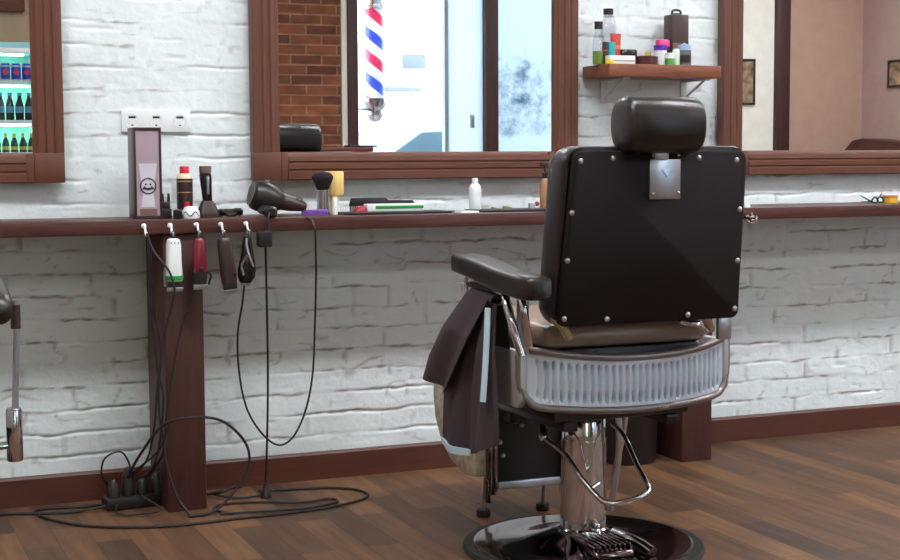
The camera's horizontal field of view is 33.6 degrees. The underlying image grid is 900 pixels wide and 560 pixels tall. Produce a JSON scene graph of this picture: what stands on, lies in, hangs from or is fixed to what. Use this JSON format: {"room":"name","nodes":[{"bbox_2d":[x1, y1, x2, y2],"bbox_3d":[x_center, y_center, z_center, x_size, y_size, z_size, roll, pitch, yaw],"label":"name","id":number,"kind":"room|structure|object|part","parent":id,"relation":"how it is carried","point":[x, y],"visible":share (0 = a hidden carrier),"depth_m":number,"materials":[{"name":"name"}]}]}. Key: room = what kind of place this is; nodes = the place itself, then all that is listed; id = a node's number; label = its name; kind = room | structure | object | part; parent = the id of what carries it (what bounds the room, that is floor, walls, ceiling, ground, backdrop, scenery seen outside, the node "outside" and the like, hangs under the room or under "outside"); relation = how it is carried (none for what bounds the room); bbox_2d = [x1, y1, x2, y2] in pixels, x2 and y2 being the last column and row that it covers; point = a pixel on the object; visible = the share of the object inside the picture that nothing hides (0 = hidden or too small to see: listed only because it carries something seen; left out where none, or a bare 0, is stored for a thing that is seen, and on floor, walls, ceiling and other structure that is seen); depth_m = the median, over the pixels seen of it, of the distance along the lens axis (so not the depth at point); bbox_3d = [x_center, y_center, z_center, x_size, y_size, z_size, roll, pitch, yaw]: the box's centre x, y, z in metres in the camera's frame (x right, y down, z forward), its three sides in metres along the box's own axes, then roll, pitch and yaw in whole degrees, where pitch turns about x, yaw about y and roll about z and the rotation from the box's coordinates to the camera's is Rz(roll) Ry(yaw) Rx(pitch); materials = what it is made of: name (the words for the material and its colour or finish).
{"room":"salon","nodes":[
{"label":"salon","id":0,"kind":"room"},
{"bbox_2d":[0,0,899,477],"bbox_3d":[1.429,-1.013,5.609,10.660,3.200,0.014,-2,5,-23],"label":"wall","id":1,"kind":"structure","parent":0,"point":[816,323],"depth_m":4.88,"materials":[{"name":"white brick"}]},
{"bbox_2d":[0,0,64,182],"bbox_3d":[-1.714,-0.903,4.245,1.173,1.263,0.040,-2,5,-23],"label":"wall mirror","id":2,"kind":"object","parent":1,"relation":"attached to","point":[32,149],"visible":1,"depth_m":4.46,"materials":[{"name":"brown wood"}]},
{"bbox_2d":[0,0,32,152],"bbox_3d":[-1.716,-0.904,4.252,1.005,1.095,0.010,-2,5,-23],"label":"mirror glass","id":3,"kind":"object","parent":2,"relation":"on","point":[16,16],"depth_m":4.45,"materials":[{"name":"clear mirror"}]},
{"bbox_3d":[-1.711,-0.319,4.293,0.993,0.090,0.040,-2,5,-23],"label":"rail","id":4,"kind":"part","parent":2,"relation":"part of","materials":[{"name":"brown wood"}]},
{"bbox_2d":[121,109,189,131],"bbox_3d":[-0.918,-0.496,4.642,0.214,0.068,0.011,-2,5,-23],"label":"wall socket","id":5,"kind":"object","parent":1,"relation":"attached to","point":[168,120],"visible":0.96,"depth_m":4.64,"materials":[{"name":"white plastic"}]},
{"bbox_2d":[125,114,138,127],"bbox_3d":[-0.984,-0.492,4.611,0.043,0.043,0.005,-2,5,-23],"label":"socket","id":6,"kind":"object","parent":5,"relation":"attached to","point":[131,120],"depth_m":4.61,"materials":[{"name":"white plastic"}]},
{"bbox_2d":[149,114,162,126],"bbox_3d":[-0.915,-0.495,4.640,0.043,0.043,0.005,-2,5,-23],"label":"socket","id":7,"kind":"object","parent":5,"relation":"attached to","point":[155,120],"depth_m":4.64,"materials":[{"name":"white plastic"}]},
{"bbox_2d":[173,114,186,127],"bbox_3d":[-0.847,-0.498,4.669,0.043,0.043,0.005,-2,5,-23],"label":"socket","id":8,"kind":"object","parent":5,"relation":"attached to","point":[179,120],"depth_m":4.67,"materials":[{"name":"white plastic"}]},
{"bbox_2d":[248,0,577,180],"bbox_3d":[-0.098,-0.968,4.926,1.161,1.263,0.040,-2,5,-23],"label":"wall mirror","id":9,"kind":"object","parent":1,"relation":"attached to","point":[361,89],"visible":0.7,"depth_m":4.94,"materials":[{"name":"brown wood"}]},
{"bbox_2d":[278,0,552,151],"bbox_3d":[-0.101,-0.968,4.932,0.993,1.095,0.010,-2,5,-23],"label":"mirror glass","id":10,"kind":"object","parent":9,"relation":"on","point":[354,75],"depth_m":4.94,"materials":[{"name":"clear mirror"}]},
{"bbox_3d":[-0.096,-0.383,4.974,0.981,0.090,0.040,-2,5,-23],"label":"rail","id":11,"kind":"part","parent":9,"relation":"part of","materials":[{"name":"brown wood"}]},
{"bbox_2d":[0,402,899,508],"bbox_3d":[1.450,0.538,5.719,10.470,0.090,0.022,-2,5,-23],"label":"baseboard","id":12,"kind":"structure","parent":1,"relation":"attached to","point":[36,490],"depth_m":4.95,"materials":[{"name":"brown wood"}]},
{"bbox_2d":[583,63,720,102],"bbox_3d":[0.705,-0.684,5.209,0.444,0.126,0.198,-2,5,-23],"label":"wall shelf","id":13,"kind":"object","parent":1,"relation":"attached to","point":[605,72],"visible":0.93,"depth_m":5.14,"materials":[{"name":"brown wood"}]},
{"bbox_2d":[593,21,602,64],"bbox_3d":[0.509,-0.811,5.106,0.042,0.148,0.042,-2,5,-23],"label":"bottle","id":14,"kind":"object","parent":13,"relation":"on","point":[597,55],"visible":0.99,"depth_m":5.09,"materials":[{"name":"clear plastic"}]},
{"bbox_2d":[602,42,607,63],"bbox_3d":[0.531,-0.776,5.102,0.020,0.078,0.020,-2,5,-23],"label":"tube","id":15,"kind":"object","parent":13,"relation":"on","point":[604,44],"visible":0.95,"depth_m":5.09,"materials":[{"name":"brown plastic"}]},
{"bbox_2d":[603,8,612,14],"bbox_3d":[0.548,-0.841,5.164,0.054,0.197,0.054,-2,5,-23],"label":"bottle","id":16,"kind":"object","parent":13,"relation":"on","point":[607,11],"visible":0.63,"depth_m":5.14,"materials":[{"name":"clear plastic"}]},
{"bbox_2d":[605,60,613,63],"bbox_3d":[0.544,-0.742,5.072,0.031,0.015,0.031,-2,5,-23],"label":"tub","id":17,"kind":"object","parent":13,"relation":"on","point":[606,61],"visible":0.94,"depth_m":5.06,"materials":[{"name":"plastic"}]},
{"bbox_2d":[608,42,614,54],"bbox_3d":[0.552,-0.777,5.116,0.026,0.078,0.020,-2,5,-23],"label":"box","id":18,"kind":"object","parent":13,"relation":"on","point":[611,45],"visible":0.56,"depth_m":5.10,"materials":[{"name":"teal cardboard"}]},
{"bbox_2d":[610,33,620,54],"bbox_3d":[0.571,-0.794,5.133,0.032,0.108,0.031,1,5,18],"label":"tube","id":19,"kind":"object","parent":13,"relation":"on","point":[616,38],"visible":0.59,"depth_m":5.12,"materials":[{"name":"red plastic"}]},
{"bbox_2d":[605,55,634,63],"bbox_3d":[0.582,-0.752,5.092,0.098,0.030,0.037,-2,5,-23],"label":"carton","id":20,"kind":"object","parent":13,"relation":"on","point":[618,59],"visible":0.9,"depth_m":5.08,"materials":[{"name":"white cardboard"}]},
{"bbox_2d":[620,49,636,63],"bbox_3d":[0.610,-0.770,5.163,0.076,0.054,0.076,-2,5,-23],"label":"jar","id":21,"kind":"object","parent":13,"relation":"on","point":[630,52],"visible":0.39,"depth_m":5.13,"materials":[{"name":"plastic"}]},
{"bbox_3d":[0.610,-0.786,5.162,0.076,0.021,0.076,-2,5,-23],"label":"lid","id":22,"kind":"part","parent":21,"relation":"part of","materials":[{"name":"black plastic"}]},
{"bbox_2d":[636,55,657,64],"bbox_3d":[0.680,-0.758,5.156,0.078,0.032,0.078,-2,5,-23],"label":"tin","id":23,"kind":"object","parent":13,"relation":"on","point":[648,59],"visible":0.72,"depth_m":5.12,"materials":[{"name":"brown metal"}]},
{"bbox_3d":[0.680,-0.766,5.155,0.078,0.017,0.078,-2,5,-23],"label":"lid","id":24,"kind":"part","parent":23,"relation":"part of","materials":[{"name":"brown metal"}]},
{"bbox_2d":[654,45,666,64],"bbox_3d":[0.734,-0.783,5.198,0.047,0.073,0.047,-2,5,-23],"label":"jar","id":25,"kind":"object","parent":13,"relation":"on","point":[659,50],"visible":0.7,"depth_m":5.18,"materials":[{"name":"white plastic"}]},
{"bbox_3d":[0.734,-0.810,5.196,0.047,0.019,0.047,-2,5,-23],"label":"lid","id":26,"kind":"part","parent":25,"relation":"part of","materials":[{"name":"purple plastic"}]},
{"bbox_2d":[656,39,669,52],"bbox_3d":[0.748,-0.797,5.241,0.049,0.094,0.049,-2,5,-23],"label":"jar","id":27,"kind":"object","parent":13,"relation":"on","point":[658,42],"visible":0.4,"depth_m":5.22,"materials":[{"name":"pink plastic"}]},
{"bbox_3d":[0.748,-0.831,5.238,0.049,0.025,0.049,-2,5,-23],"label":"lid","id":28,"kind":"part","parent":27,"relation":"part of","materials":[{"name":"pink plastic"}]},
{"bbox_2d":[665,53,674,64],"bbox_3d":[0.764,-0.767,5.180,0.034,0.045,0.034,-2,5,-23],"label":"pot","id":29,"kind":"object","parent":13,"relation":"on","point":[669,57],"visible":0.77,"depth_m":5.17,"materials":[{"name":"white plastic"}]},
{"bbox_3d":[0.764,-0.779,5.179,0.033,0.021,0.033,-2,5,-23],"label":"pot","id":30,"kind":"part","parent":29,"relation":"part of","materials":[{"name":"white plastic"}]},
{"bbox_3d":[0.764,-0.757,5.181,0.034,0.025,0.034,-2,5,-23],"label":"pot","id":31,"kind":"part","parent":29,"relation":"part of","materials":[{"name":"green plastic"}]},
{"bbox_2d":[672,49,679,64],"bbox_3d":[0.789,-0.777,5.200,0.026,0.060,0.026,-2,5,-23],"label":"tube","id":32,"kind":"object","parent":13,"relation":"on","point":[676,51],"visible":0.61,"depth_m":5.19,"materials":[{"name":"white plastic"}]},
{"bbox_2d":[664,9,688,52],"bbox_3d":[0.803,-0.858,5.286,0.072,0.207,0.057,-2,5,-23],"label":"canister","id":33,"kind":"object","parent":13,"relation":"on","point":[676,25],"visible":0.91,"depth_m":5.26,"materials":[{"name":"black plastic"}]},
{"bbox_2d":[678,43,690,64],"bbox_3d":[0.819,-0.789,5.212,0.048,0.082,0.048,-2,5,-23],"label":"jar","id":34,"kind":"object","parent":13,"relation":"on","point":[685,49],"visible":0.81,"depth_m":5.19,"materials":[{"name":"black plastic"}]},
{"bbox_3d":[0.819,-0.816,5.210,0.045,0.028,0.045,-2,5,-23],"label":"lid","id":35,"kind":"part","parent":34,"relation":"part of","materials":[{"name":"blue plastic"}]},
{"bbox_2d":[717,0,899,174],"bbox_3d":[1.513,-1.032,5.605,1.158,1.263,0.040,-2,5,-23],"label":"wall mirror","id":36,"kind":"object","parent":1,"relation":"attached to","point":[805,87],"visible":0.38,"depth_m":5.56,"materials":[{"name":"brown wood"}]},
{"bbox_3d":[1.516,-0.447,5.653,0.978,0.090,0.040,-2,5,-23],"label":"rail","id":37,"kind":"part","parent":36,"relation":"part of","materials":[{"name":"brown wood"}]},
{"bbox_2d":[0,426,899,559],"bbox_3d":[2.710,0.862,2.760,10.670,0.080,6.800,-2,5,-23],"label":"floor","id":38,"kind":"structure","parent":0,"point":[828,495],"depth_m":4.43,"materials":[{"name":"brown wood"}]},
{"bbox_2d":[0,275,22,461],"bbox_3d":[-1.396,0.187,3.374,0.803,1.202,1.151,-2,5,-23],"label":"barber chair","id":39,"kind":"object","parent":38,"relation":"on","point":[9,308],"visible":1,"depth_m":3.43,"materials":[{"name":"metal"}]},
{"bbox_3d":[-1.062,0.386,3.430,0.091,0.023,0.018,-2,5,-23],"label":"lever arm","id":40,"kind":"part","parent":39,"relation":"part of","materials":[{"name":"silver metal"}]},
{"bbox_3d":[-1.008,0.026,3.241,0.087,0.119,0.475,-2,5,-23],"label":"armrest","id":41,"kind":"part","parent":39,"relation":"part of","materials":[{"name":"black leather"}]},
{"bbox_3d":[-1.003,0.179,3.438,0.022,0.266,0.014,-2,5,-23],"label":"recline lever","id":42,"kind":"part","parent":39,"relation":"part of","materials":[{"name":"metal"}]},
{"bbox_2d":[0,233,368,528],"bbox_3d":[-0.802,0.276,4.459,1.153,0.843,0.391,-2,5,-25],"label":"power cables","id":43,"kind":"object","parent":38,"relation":"on","point":[143,497],"visible":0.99,"depth_m":4.45,"materials":[{"name":"black plastic"}]},
{"bbox_3d":[-1.200,0.689,4.454,0.409,0.025,0.026,-1,5,-11],"label":"cord","id":44,"kind":"part","parent":43,"relation":"part of","materials":[{"name":"rubber"}]},
{"bbox_3d":[-1.009,0.569,4.494,0.099,0.118,0.064,-3,5,-30],"label":"cord","id":45,"kind":"part","parent":43,"relation":"part of","materials":[{"name":"rubber"}]},
{"bbox_3d":[-0.930,0.672,4.446,0.155,0.050,0.072,1,5,9],"label":"cord","id":46,"kind":"part","parent":43,"relation":"part of","materials":[{"name":"rubber"}]},
{"bbox_3d":[-0.899,0.257,4.452,0.043,0.718,0.162,-3,6,-32],"label":"cord","id":47,"kind":"part","parent":43,"relation":"part of","materials":[{"name":"rubber"}]},
{"bbox_3d":[-0.903,0.236,4.409,0.233,0.755,0.059,4,6,41],"label":"cord","id":48,"kind":"part","parent":43,"relation":"part of","materials":[{"name":"rubber"}]},
{"bbox_3d":[-0.885,0.244,4.450,0.043,0.733,0.165,-2,5,-19],"label":"cord","id":49,"kind":"part","parent":43,"relation":"part of","materials":[{"name":"rubber"}]},
{"bbox_3d":[-0.864,0.305,4.434,0.247,0.593,0.041,1,5,15],"label":"cord","id":50,"kind":"part","parent":43,"relation":"part of","materials":[{"name":"rubber"}]},
{"bbox_3d":[-0.809,0.560,4.412,0.084,0.279,0.012,0,5,7],"label":"cord","id":51,"kind":"part","parent":43,"relation":"part of","materials":[{"name":"rubber"}]},
{"bbox_3d":[-0.792,0.542,4.497,0.316,0.303,0.237,-3,5,-30],"label":"cord","id":52,"kind":"part","parent":43,"relation":"part of","materials":[{"name":"rubber"}]},
{"bbox_3d":[-0.732,0.679,4.540,0.979,0.024,0.440,-3,5,-30],"label":"cord","id":53,"kind":"part","parent":43,"relation":"part of","materials":[{"name":"rubber"}]},
{"bbox_3d":[-0.683,0.662,4.675,0.153,0.031,0.108,4,6,42],"label":"cord","id":54,"kind":"part","parent":43,"relation":"part of","materials":[{"name":"rubber"}]},
{"bbox_3d":[-0.526,0.685,4.529,0.387,0.010,0.144,-2,5,-15],"label":"cord","id":55,"kind":"part","parent":43,"relation":"part of","materials":[{"name":"rubber"}]},
{"bbox_2d":[0,193,899,511],"bbox_3d":[0.060,0.177,4.925,7.280,0.954,0.335,-2,5,-23],"label":"countertop","id":56,"kind":"structure","parent":38,"relation":"on","point":[689,439],"depth_m":4.48,"materials":[{"name":"brown wood"}]},
{"bbox_2d":[127,127,162,218],"bbox_3d":[-0.917,-0.321,4.480,0.083,0.272,0.090,-2,5,-23],"label":"box","id":57,"kind":"object","parent":56,"relation":"on","point":[144,143],"visible":1,"depth_m":4.44,"materials":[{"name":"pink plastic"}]},
{"bbox_3d":[-0.917,-0.322,4.479,0.069,0.254,0.080,-2,5,-23],"label":"panel","id":58,"kind":"part","parent":57,"relation":"part of","materials":[{"name":"pink cardboard"}]},
{"bbox_3d":[-0.855,-0.223,4.481,0.032,0.075,0.028,-2,5,-23],"label":"clipper guard","id":59,"kind":"part","parent":56,"relation":"part of","materials":[{"name":"black plastic"}]},
{"bbox_2d":[163,231,182,291],"bbox_3d":[-0.811,-0.055,4.355,0.058,0.177,0.042,-2,5,-23],"label":"hair clipper","id":60,"kind":"object","parent":56,"relation":"hanging from","point":[173,245],"visible":1,"depth_m":4.34,"materials":[{"name":"white plastic"}]},
{"bbox_3d":[-0.832,-0.008,4.345,0.008,0.056,0.009,0,5,0],"label":"taper lever","id":61,"kind":"part","parent":60,"relation":"part of","materials":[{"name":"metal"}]},
{"bbox_3d":[-0.806,0.011,4.359,0.040,0.018,0.018,-2,5,-23],"label":"blade mount","id":62,"kind":"part","parent":60,"relation":"part of","materials":[{"name":"brown plastic"}]},
{"bbox_3d":[-0.803,0.028,4.354,0.048,0.012,0.008,-2,5,-23],"label":"blade","id":63,"kind":"part","parent":60,"relation":"part of","materials":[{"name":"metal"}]},
{"bbox_3d":[-0.841,0.269,4.572,0.118,0.837,0.253,-2,5,-23],"label":"support post","id":64,"kind":"part","parent":56,"relation":"part of","materials":[{"name":"brown wood"}]},
{"bbox_3d":[-0.814,-0.198,4.459,0.024,0.029,0.030,-2,5,-23],"label":"clipper guard","id":65,"kind":"part","parent":56,"relation":"part of","materials":[{"name":"black plastic"}]},
{"bbox_2d":[176,166,192,210],"bbox_3d":[-0.810,-0.270,4.551,0.050,0.156,0.050,-2,5,-23],"label":"spray can","id":66,"kind":"object","parent":56,"relation":"on","point":[184,180],"visible":0.82,"depth_m":4.53,"materials":[{"name":"brown metal"}]},
{"bbox_2d":[182,202,199,218],"bbox_3d":[-0.778,-0.211,4.476,0.055,0.051,0.056,-2,5,-23],"label":"jar","id":67,"kind":"object","parent":56,"relation":"on","point":[189,212],"visible":1,"depth_m":4.46,"materials":[{"name":"white plastic"}]},
{"bbox_2d":[192,230,211,289],"bbox_3d":[-0.731,-0.060,4.387,0.058,0.174,0.045,-2,5,-23],"label":"hair clipper","id":68,"kind":"object","parent":56,"relation":"hanging from","point":[199,263],"visible":1,"depth_m":4.37,"materials":[{"name":"red paint"}]},
{"bbox_3d":[-0.737,-0.007,4.390,0.044,0.036,0.042,-2,5,-23],"label":"blade mount","id":69,"kind":"part","parent":68,"relation":"part of","materials":[{"name":"black plastic"}]},
{"bbox_3d":[-0.733,0.021,4.383,0.044,0.015,0.008,-2,5,-23],"label":"blade","id":70,"kind":"part","parent":68,"relation":"part of","materials":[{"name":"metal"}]},
{"bbox_3d":[-0.710,-0.007,4.396,0.016,0.045,0.009,-2,5,-23],"label":"taper lever","id":71,"kind":"part","parent":68,"relation":"part of","materials":[{"name":"black plastic"}]},
{"bbox_2d":[198,166,219,217],"bbox_3d":[-0.741,-0.270,4.548,0.070,0.156,0.062,-2,5,-23],"label":"brush","id":72,"kind":"object","parent":56,"relation":"on","point":[207,208],"visible":0.94,"depth_m":4.53,"materials":[{"name":"brown plastic"}]},
{"bbox_2d":[217,230,238,293],"bbox_3d":[-0.659,-0.055,4.419,0.061,0.189,0.042,-1,5,-13],"label":"hair clipper","id":73,"kind":"object","parent":56,"relation":"hanging from","point":[228,274],"visible":1,"depth_m":4.40,"materials":[{"name":"brown plastic"}]},
{"bbox_3d":[-0.653,0.018,4.423,0.040,0.019,0.020,-9,8,-22],"label":"blade mount","id":74,"kind":"part","parent":73,"relation":"part of","materials":[{"name":"black plastic"}]},
{"bbox_3d":[-0.648,0.033,4.419,0.044,0.010,0.006,-9,8,-22],"label":"blade","id":75,"kind":"part","parent":73,"relation":"part of","materials":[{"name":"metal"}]},
{"bbox_2d":[218,208,242,216],"bbox_3d":[-0.678,-0.208,4.580,0.087,0.027,0.056,-2,5,-23],"label":"coiled cord","id":76,"kind":"object","parent":56,"relation":"on","point":[236,211],"visible":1,"depth_m":4.56,"materials":[{"name":"rubber"}]},
{"bbox_2d":[256,217,271,497],"bbox_3d":[-0.570,0.245,4.559,0.047,0.881,0.158,-1,5,-14],"label":"power adapter","id":77,"kind":"object","parent":56,"relation":"hanging from","point":[263,237],"visible":1,"depth_m":4.54,"materials":[{"name":"black plastic"}]},
{"bbox_3d":[-0.564,0.264,4.579,0.012,0.745,0.098,-1,5,-14],"label":"cord","id":78,"kind":"part","parent":77,"relation":"part of","materials":[{"name":"rubber"}]},
{"bbox_2d":[237,217,316,445],"bbox_3d":[-0.525,0.166,4.526,0.258,0.706,0.097,-3,5,-27],"label":"hair clipper","id":79,"kind":"object","parent":56,"relation":"hanging from","point":[246,267],"visible":1,"depth_m":4.48,"materials":[{"name":"plastic"}]},
{"bbox_2d":[247,180,306,229],"bbox_3d":[-0.518,-0.221,4.586,0.188,0.172,0.186,-2,5,-23],"label":"hair dryer","id":80,"kind":"object","parent":56,"relation":"on","point":[263,197],"visible":1,"depth_m":4.58,"materials":[{"name":"black plastic"}]},
{"bbox_2d":[247,183,255,205],"bbox_3d":[-0.613,-0.265,4.592,0.021,0.070,0.072,-2,5,-23],"label":"grille","id":81,"kind":"object","parent":80,"relation":"attached to","point":[251,195],"depth_m":4.58,"materials":[{"name":"grey plastic"}]},
{"bbox_3d":[-0.557,-0.210,4.541,0.040,0.036,0.106,-2,5,-23],"label":"handle","id":82,"kind":"part","parent":80,"relation":"part of","materials":[{"name":"black plastic"}]},
{"bbox_3d":[-0.544,-0.168,4.491,0.009,0.082,0.031,1,5,20],"label":"cord","id":83,"kind":"part","parent":80,"relation":"part of","materials":[{"name":"rubber"}]},
{"bbox_2d":[301,209,327,215],"bbox_3d":[-0.424,-0.212,4.676,0.085,0.018,0.012,-2,5,-23],"label":"comb","id":84,"kind":"object","parent":56,"relation":"on","point":[309,211],"visible":1,"depth_m":4.67,"materials":[{"name":"purple plastic"}]},
{"bbox_2d":[312,172,332,214],"bbox_3d":[-0.402,-0.274,4.708,0.068,0.136,0.068,-2,5,-23],"label":"brush","id":85,"kind":"object","parent":56,"relation":"on","point":[322,181],"visible":0.98,"depth_m":4.69,"materials":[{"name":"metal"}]},
{"bbox_3d":[-0.402,-0.248,4.710,0.040,0.072,0.040,-2,5,-23],"label":"handle","id":86,"kind":"part","parent":85,"relation":"part of","materials":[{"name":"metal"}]},
{"bbox_2d":[325,171,343,213],"bbox_3d":[-0.371,-0.280,4.770,0.062,0.136,0.044,-2,5,-23],"label":"brush","id":87,"kind":"object","parent":56,"relation":"on","point":[336,189],"visible":0.66,"depth_m":4.75,"materials":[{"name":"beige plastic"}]},
{"bbox_3d":[-0.370,-0.242,4.773,0.038,0.060,0.038,-2,5,-23],"label":"handle","id":88,"kind":"part","parent":87,"relation":"part of","materials":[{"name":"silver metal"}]},
{"bbox_2d":[332,198,337,214],"bbox_3d":[-0.364,-0.233,4.706,0.017,0.054,0.017,-2,5,-23],"label":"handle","id":89,"kind":"object","parent":56,"relation":"on","point":[334,200],"visible":1,"depth_m":4.70,"materials":[{"name":"plastic"}]},
{"bbox_2d":[349,197,413,210],"bbox_3d":[-0.221,-0.243,4.836,0.225,0.050,0.006,-2,5,-23],"label":"comb","id":90,"kind":"object","parent":56,"relation":"on","point":[355,202],"visible":0.33,"depth_m":4.82,"materials":[{"name":"black plastic"}]},
{"bbox_2d":[338,210,451,214],"bbox_3d":[-0.177,-0.217,4.781,0.350,0.008,0.120,-2,5,-23],"label":"cutting mat","id":91,"kind":"object","parent":56,"relation":"on","point":[424,211],"visible":0.78,"depth_m":4.74,"materials":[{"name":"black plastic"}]},
{"bbox_2d":[353,206,366,211],"bbox_3d":[-0.286,-0.222,4.723,0.046,0.027,0.038,-2,5,-23],"label":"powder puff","id":92,"kind":"object","parent":91,"relation":"on","point":[359,208],"visible":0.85,"depth_m":4.71,"materials":[{"name":"fabric"}]},
{"bbox_2d":[364,203,423,211],"bbox_3d":[-0.179,-0.234,4.783,0.196,0.024,0.038,-2,5,-23],"label":"box","id":93,"kind":"object","parent":91,"relation":"on","point":[387,206],"visible":0.94,"depth_m":4.77,"materials":[{"name":"white cardboard"}]},
{"bbox_2d":[0,201,899,237],"bbox_3d":[0.049,-0.204,4.915,7.280,0.042,0.288,-2,5,-23],"label":"countertop","id":94,"kind":"structure","parent":56,"relation":"on","point":[93,226],"depth_m":4.60,"materials":[{"name":"brown wood"}]},
{"bbox_3d":[0.054,-0.221,4.824,0.064,0.006,0.060,-2,5,-23],"label":"paper strip","id":95,"kind":"part","parent":56,"relation":"part of","materials":[{"name":"white paper"}]},
{"bbox_2d":[465,208,544,212],"bbox_3d":[0.200,-0.231,4.929,0.280,0.008,0.120,-2,5,-23],"label":"cutting mat","id":96,"kind":"object","parent":56,"relation":"on","point":[497,209],"visible":0.67,"depth_m":4.88,"materials":[{"name":"black plastic"}]},
{"bbox_2d":[469,178,480,208],"bbox_3d":[0.083,-0.283,4.930,0.041,0.111,0.041,-2,5,-23],"label":"bottle","id":97,"kind":"object","parent":96,"relation":"on","point":[475,188],"visible":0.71,"depth_m":4.91,"materials":[{"name":"plastic"}]},
{"bbox_2d":[528,201,538,207],"bbox_3d":[0.281,-0.251,4.970,0.036,0.023,0.020,-2,5,-23],"label":"brush","id":98,"kind":"object","parent":96,"relation":"on","point":[530,205],"visible":1,"depth_m":4.96,"materials":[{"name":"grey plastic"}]},
{"bbox_2d":[538,162,547,207],"bbox_3d":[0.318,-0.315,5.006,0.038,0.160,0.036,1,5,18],"label":"oil bottle","id":99,"kind":"object","parent":56,"relation":"on","point":[543,185],"visible":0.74,"depth_m":4.99,"materials":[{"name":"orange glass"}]},
{"bbox_3d":[0.807,0.204,5.267,0.120,0.837,0.253,-2,5,-23],"label":"support post","id":100,"kind":"part","parent":56,"relation":"part of","materials":[{"name":"brown wood"}]},
{"bbox_2d":[744,212,757,223],"bbox_3d":[1.043,-0.214,5.157,0.055,0.040,0.025,-2,5,-23],"label":"stand","id":101,"kind":"object","parent":56,"relation":"hanging from","point":[751,217],"visible":1,"depth_m":5.15,"materials":[{"name":"silver metal"}]},
{"bbox_3d":[1.044,-0.208,5.154,0.055,0.027,0.018,-2,5,-23],"label":"blade","id":102,"kind":"part","parent":101,"relation":"part of","materials":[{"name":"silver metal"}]},
{"bbox_2d":[860,193,883,202],"bbox_3d":[1.567,-0.303,5.536,0.110,0.038,0.012,-2,5,-23],"label":"scissors","id":103,"kind":"object","parent":56,"relation":"on","point":[880,196],"visible":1,"depth_m":5.54,"materials":[{"name":"metal"}]},
{"bbox_2d":[882,195,897,202],"bbox_3d":[1.646,-0.302,5.570,0.056,0.029,0.056,-2,5,-23],"label":"tin","id":104,"kind":"object","parent":56,"relation":"on","point":[887,198],"visible":1,"depth_m":5.55,"materials":[{"name":"yellow metal"}]},
{"bbox_3d":[1.645,-0.312,5.569,0.056,0.010,0.056,-2,5,-23],"label":"lid","id":105,"kind":"part","parent":104,"relation":"part of","materials":[{"name":"orange metal"}]},
{"bbox_2d":[433,96,745,559],"bbox_3d":[0.292,0.117,4.112,0.697,1.202,1.151,-2,5,-23],"label":"barber chair","id":106,"kind":"object","parent":38,"relation":"on","point":[642,236],"visible":0.99,"depth_m":3.72,"materials":[{"name":"black leather"}]},
{"bbox_2d":[423,288,509,455],"bbox_3d":[0.048,0.239,3.868,0.100,0.448,0.340,-3,5,-29],"label":"cape","id":107,"kind":"object","parent":106,"relation":"on","point":[461,359],"visible":0.98,"depth_m":3.83,"materials":[{"name":"fabric"}]},
{"bbox_3d":[0.118,0.021,3.733,0.040,0.013,0.300,-2,5,-23],"label":"arm plate","id":108,"kind":"part","parent":106,"relation":"part of","materials":[{"name":"black plastic"}]},
{"bbox_3d":[0.120,-0.011,3.727,0.085,0.090,0.450,-2,5,-23],"label":"armrest","id":109,"kind":"part","parent":106,"relation":"part of","materials":[{"name":"black leather"}]},
{"bbox_3d":[0.235,0.446,4.328,0.230,0.285,0.100,-2,5,-23],"label":"footrest plate","id":110,"kind":"part","parent":106,"relation":"part of","materials":[{"name":"black plastic"}]},
{"bbox_3d":[0.362,0.694,4.054,0.600,0.036,0.600,-2,5,-23],"label":"plate","id":111,"kind":"part","parent":106,"relation":"part of","materials":[{"name":"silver metal"}]},
{"bbox_3d":[0.386,0.478,3.869,0.244,0.175,0.234,-2,5,-23],"label":"pump lever","id":112,"kind":"part","parent":106,"relation":"part of","materials":[{"name":"silver metal"}]},
{"bbox_2d":[508,305,704,348],"bbox_3d":[0.359,0.117,4.029,0.476,0.062,0.518,-2,5,-23],"label":"seat cushion","id":113,"kind":"object","parent":106,"relation":"on","point":[665,334],"depth_m":3.80,"materials":[{"name":"leather"}]},
{"bbox_3d":[0.474,-0.115,3.735,0.534,0.439,0.191,-2,5,-23],"label":"backrest","id":114,"kind":"part","parent":106,"relation":"part of","materials":[{"name":"black leather"}]},
{"bbox_3d":[0.510,-0.309,3.616,0.040,0.035,0.020,-2,5,-23],"label":"headrest post","id":115,"kind":"part","parent":106,"relation":"part of","materials":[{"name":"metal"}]},
{"bbox_3d":[0.621,0.117,3.779,0.093,0.049,0.028,-3,5,-29],"label":"recline rod","id":116,"kind":"part","parent":106,"relation":"part of","materials":[{"name":"silver metal"}]},
{"bbox_3d":[0.704,0.117,3.833,0.040,0.072,0.014,-2,5,-23],"label":"hinge plate","id":117,"kind":"part","parent":106,"relation":"part of","materials":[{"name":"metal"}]},
{"bbox_2d":[606,416,657,464],"bbox_3d":[0.617,0.472,5.190,0.244,0.312,0.244,-2,5,-23],"label":"waste bin","id":118,"kind":"object","parent":38,"relation":"on","point":[641,433],"visible":0.34,"depth_m":5.11,"materials":[{"name":"black plastic"}]}
]}

